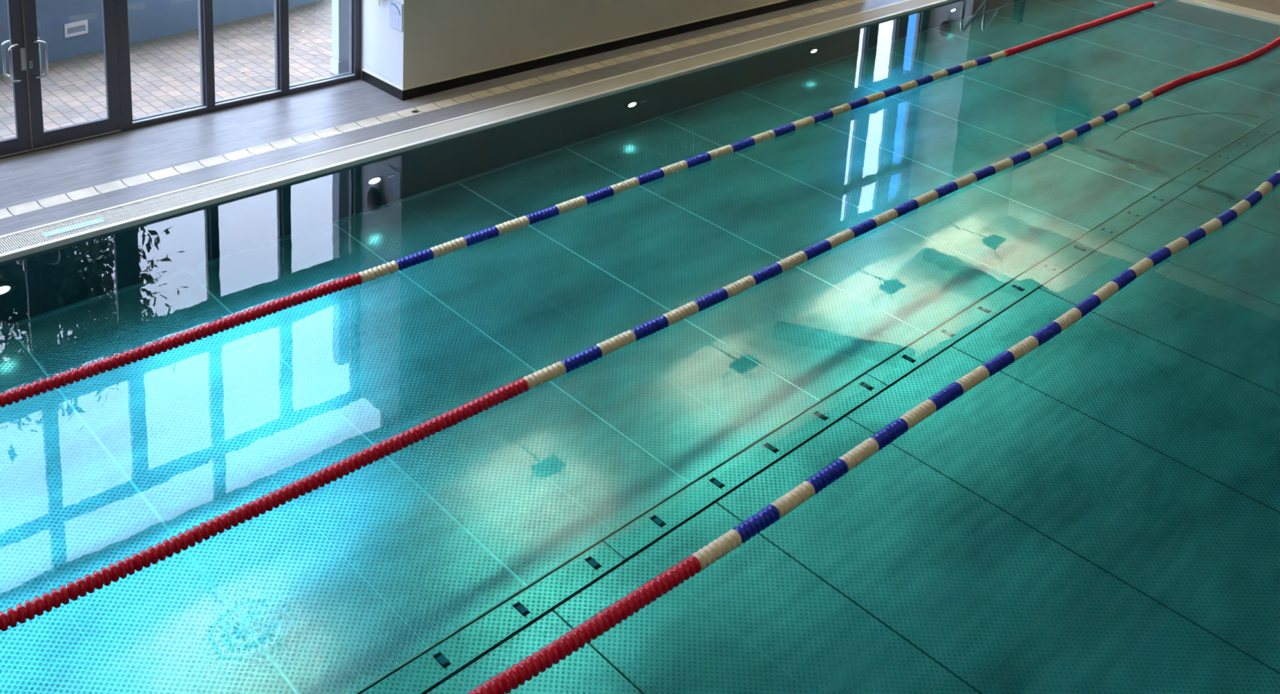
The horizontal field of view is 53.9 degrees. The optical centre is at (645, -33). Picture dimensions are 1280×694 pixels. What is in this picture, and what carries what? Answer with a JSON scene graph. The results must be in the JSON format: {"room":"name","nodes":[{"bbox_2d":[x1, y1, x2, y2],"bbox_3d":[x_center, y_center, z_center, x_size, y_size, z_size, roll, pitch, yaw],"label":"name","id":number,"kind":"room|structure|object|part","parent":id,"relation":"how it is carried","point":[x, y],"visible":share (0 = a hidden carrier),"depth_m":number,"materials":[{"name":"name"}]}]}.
{"room":"indoor swimming pool","nodes":[
{"label":"indoor swimming pool","id":0,"kind":"room"},
{"bbox_2d":[0,0,848,208],"bbox_3d":[-0.907,1.419,20.204,32.030,0.350,1.412,-10,20,-43],"label":"floor","id":1,"kind":"structure","parent":0,"point":[26,178],"depth_m":15.87,"materials":[{"name":"grey tile"}]},
{"bbox_2d":[0,132,122,159],"bbox_3d":[-7.273,2.194,14.929,2.135,0.006,0.014,-10,20,-43],"label":"trim","id":2,"kind":"structure","parent":1,"relation":"on","point":[118,132],"depth_m":15.15,"materials":[{"name":"metal"}]},
{"bbox_2d":[0,0,870,218],"bbox_3d":[-0.334,1.597,19.640,32.030,0.351,0.236,-10,20,-43],"label":"trim","id":3,"kind":"structure","parent":1,"relation":"in","point":[125,183],"depth_m":16.48,"materials":[{"name":"beige tile"}]},
{"bbox_2d":[360,0,782,88],"bbox_3d":[0.157,-1.381,20.795,10.640,5.100,1.330,-10,20,-43],"label":"wall","id":4,"kind":"structure","parent":0,"point":[438,40],"depth_m":18.18,"materials":[{"name":"beige paint"}]},
{"bbox_2d":[386,0,390,12],"bbox_3d":[-3.517,0.470,17.222,0.005,0.290,0.100,-10,20,-43],"label":"notice","id":5,"kind":"object","parent":4,"relation":"attached to","point":[388,2],"visible":1,"depth_m":17.23,"materials":[{"name":"white paper"}]},
{"bbox_2d":[390,0,403,32],"bbox_3d":[-3.386,0.660,17.115,0.015,0.400,0.300,-10,20,-43],"label":"notice","id":6,"kind":"object","parent":4,"relation":"attached to","point":[396,8],"visible":1,"depth_m":17.10,"materials":[{"name":"white paper"}]},
{"bbox_2d":[361,0,820,100],"bbox_3d":[0.126,0.953,21.266,10.652,0.148,1.032,-10,20,-43],"label":"baseboard","id":7,"kind":"structure","parent":4,"relation":"attached to","point":[436,87],"depth_m":19.30,"materials":[{"name":"black tile"}]},
{"bbox_2d":[0,0,1279,235],"bbox_3d":[5.596,3.444,13.795,32.030,0.350,16.822,-10,20,-43],"label":"pool edge","id":8,"kind":"structure","parent":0,"point":[29,220],"depth_m":16.42,"materials":[{"name":"grey tile"}]},
{"bbox_2d":[0,0,910,239],"bbox_3d":[-0.248,1.715,18.988,25.830,0.254,0.045,-10,20,-43],"label":"trim","id":9,"kind":"structure","parent":8,"relation":"attached to","point":[667,63],"depth_m":15.85,"materials":[{"name":"beige tile"}]},
{"bbox_3d":[-1.007,-5.553,19.083,31.880,1.820,0.250,-10,20,-43],"label":"wall","id":10,"kind":"structure","parent":0,"visible":0},
{"bbox_2d":[22,0,32,151],"bbox_3d":[-7.198,0.953,14.616,0.009,2.530,0.010,-10,20,-43],"label":"door frame","id":11,"kind":"structure","parent":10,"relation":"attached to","point":[22,0],"depth_m":14.69,"materials":[{"name":"black metal"}]},
{"bbox_2d":[0,0,361,158],"bbox_3d":[-8.083,-0.535,13.388,12.620,5.950,0.150,-10,20,-43],"label":"window","id":12,"kind":"structure","parent":10,"relation":"in","point":[208,104],"depth_m":16.42,"materials":[{"name":"black metal"}]},
{"bbox_2d":[0,0,31,158],"bbox_3d":[-7.600,0.960,14.262,1.052,2.660,0.260,-10,20,-43],"label":"door","id":13,"kind":"structure","parent":12,"relation":"attached to","point":[21,143],"depth_m":14.65,"materials":[{"name":"metal"}]},
{"bbox_3d":[-7.388,1.072,14.643,0.162,0.471,0.064,1,14,-8],"label":"handle","id":14,"kind":"part","parent":13,"relation":"part of","materials":[{"name":"metal"}]},
{"bbox_3d":[-7.265,1.111,14.521,0.064,0.471,0.162,6,14,8],"label":"handle","id":15,"kind":"part","parent":13,"relation":"part of","materials":[{"name":"metal"}]},
{"bbox_3d":[-7.652,2.234,14.560,1.038,0.018,0.012,-10,20,-43],"label":"drip rail","id":16,"kind":"part","parent":13,"relation":"part of","materials":[{"name":"metal"}]},
{"bbox_3d":[-7.230,1.070,14.626,0.052,0.270,0.004,-10,20,-43],"label":"lock plate","id":17,"kind":"part","parent":13,"relation":"part of","materials":[{"name":"metal"}]},
{"bbox_2d":[21,0,120,151],"bbox_3d":[-6.839,0.820,14.990,1.052,2.660,0.260,-10,20,-43],"label":"door","id":18,"kind":"structure","parent":12,"relation":"attached to","point":[41,139],"depth_m":15.17,"materials":[{"name":"metal"}]},
{"bbox_3d":[-7.177,1.137,14.701,0.035,0.090,0.005,-10,20,-43],"label":"keyhole plate","id":19,"kind":"part","parent":18,"relation":"part of","materials":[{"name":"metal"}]},
{"bbox_3d":[-7.197,1.037,14.826,0.064,0.471,0.162,6,14,8],"label":"handle","id":20,"kind":"part","parent":18,"relation":"part of","materials":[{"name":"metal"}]},
{"bbox_3d":[-7.073,1.076,14.704,0.162,0.471,0.064,1,14,-8],"label":"handle","id":21,"kind":"part","parent":18,"relation":"part of","materials":[{"name":"metal"}]},
{"bbox_3d":[-6.891,2.095,15.288,1.038,0.018,0.012,-10,20,-43],"label":"drip rail","id":22,"kind":"part","parent":18,"relation":"part of","materials":[{"name":"metal"}]},
{"bbox_3d":[-6.089,1.888,16.109,0.980,0.014,0.054,-10,20,-43],"label":"sill","id":23,"kind":"part","parent":12,"relation":"part of","materials":[{"name":"black metal"}]},
{"bbox_3d":[-5.319,1.747,16.846,0.950,0.014,0.054,-10,20,-43],"label":"sill","id":24,"kind":"part","parent":12,"relation":"part of","materials":[{"name":"black metal"}]},
{"bbox_3d":[-4.524,1.601,17.607,1.030,0.014,0.054,-10,20,-43],"label":"sill","id":25,"kind":"part","parent":12,"relation":"part of","materials":[{"name":"metal"}]},
{"bbox_3d":[-0.175,2.479,18.913,25.630,1.556,0.280,-10,20,-43],"label":"wall","id":26,"kind":"structure","parent":0,"visible":0},
{"bbox_2d":[0,0,941,253],"bbox_3d":[0.000,1.633,18.932,25.530,0.029,0.340,-10,20,-43],"label":"overflow grating","id":27,"kind":"object","parent":26,"relation":"on","point":[34,237],"visible":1,"depth_m":16.07,"materials":[{"name":"plastic"}]},
{"bbox_2d":[42,217,105,237],"bbox_3d":[-5.974,2.720,13.172,0.600,0.005,0.115,-10,20,-43],"label":"sign","id":28,"kind":"object","parent":27,"relation":"on","point":[98,220],"visible":1,"depth_m":13.16,"materials":[{"name":"white plastic"}]},
{"bbox_2d":[0,0,955,261],"bbox_3d":[-0.129,1.749,18.543,25.380,0.080,0.065,-10,20,-43],"label":"trim","id":29,"kind":"structure","parent":26,"relation":"attached to","point":[6,255],"depth_m":15.72,"materials":[{"name":"beige tile"}]},
{"bbox_3d":[13.333,2.202,23.206,0.280,1.556,12.500,-10,20,-43],"label":"wall","id":30,"kind":"structure","parent":0,"visible":0},
{"bbox_2d":[1176,0,1279,25],"bbox_3d":[13.266,1.438,22.897,0.030,0.082,12.500,-10,20,-43],"label":"trim","id":31,"kind":"structure","parent":30,"relation":"attached to","point":[1190,2],"depth_m":24.64,"materials":[{"name":"beige tile"}]},
{"bbox_2d":[1191,0,1279,21],"bbox_3d":[13.418,1.413,23.105,0.530,0.105,13.185,-10,20,-43],"label":"trim","id":32,"kind":"structure","parent":30,"relation":"on","point":[1213,2],"depth_m":24.78,"materials":[{"name":"beige tile"}]},
{"bbox_3d":[4.215,4.742,14.757,25.630,0.300,13.100,-10,20,-43],"label":"floor","id":33,"kind":"structure","parent":0,"visible":0},
{"bbox_2d":[0,0,1279,693],"bbox_3d":[4.266,3.896,14.542,25.230,1.648,12.700,-10,20,-43],"label":"water","id":34,"kind":"object","parent":33,"relation":"on","point":[1100,513],"visible":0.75,"depth_m":10.92,"materials":[{"name":"teal liquid"}]},
{"bbox_2d":[0,0,1165,407],"bbox_3d":[1.688,2.256,16.922,24.990,0.135,0.241,-10,20,-43],"label":"lane rope","id":35,"kind":"object","parent":34,"relation":"on","point":[8,397],"visible":1,"depth_m":13.42,"materials":[{"name":"red plastic"}]},
{"bbox_2d":[0,36,1279,631],"bbox_3d":[3.424,2.797,15.212,24.990,0.136,0.293,-10,20,-43],"label":"lane rope","id":36,"kind":"object","parent":34,"relation":"on","point":[81,586],"visible":1,"depth_m":10.74,"materials":[{"name":"red plastic"}]},
{"bbox_2d":[468,169,1279,693],"bbox_3d":[5.162,3.339,13.499,24.990,0.135,0.265,-10,20,-43],"label":"lane rope","id":37,"kind":"object","parent":34,"relation":"on","point":[614,614],"visible":1,"depth_m":9.83,"materials":[{"name":"red plastic"}]},
{"label":"outside","id":38,"kind":"structure","parent":0,"visible":0},
{"bbox_2d":[0,0,335,139],"bbox_3d":[-10.089,-3.615,37.790,54.000,0.348,37.420,-10,20,-43],"label":"ground","id":39,"kind":"structure","parent":38,"point":[73,90],"depth_m":17.98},
{"bbox_2d":[0,0,324,73],"bbox_3d":[-9.532,0.887,16.592,0.300,1.550,12.950,14,18,35],"label":"wall","id":40,"kind":"structure","parent":39,"relation":"on","point":[148,20],"depth_m":18.75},
{"bbox_2d":[63,19,88,38],"bbox_3d":[-8.206,0.889,18.146,0.012,0.205,0.350,14,18,35],"label":"step light","id":41,"kind":"object","parent":40,"relation":"attached to","point":[79,28],"visible":1,"depth_m":18.14,"materials":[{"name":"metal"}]},
{"bbox_2d":[330,0,349,74],"bbox_3d":[-4.269,-0.693,17.652,0.220,4.600,0.220,-10,20,-43],"label":"column","id":42,"kind":"structure","parent":39,"relation":"on","point":[340,61],"depth_m":18.01,"materials":[{"name":"white paint"}]}
]}

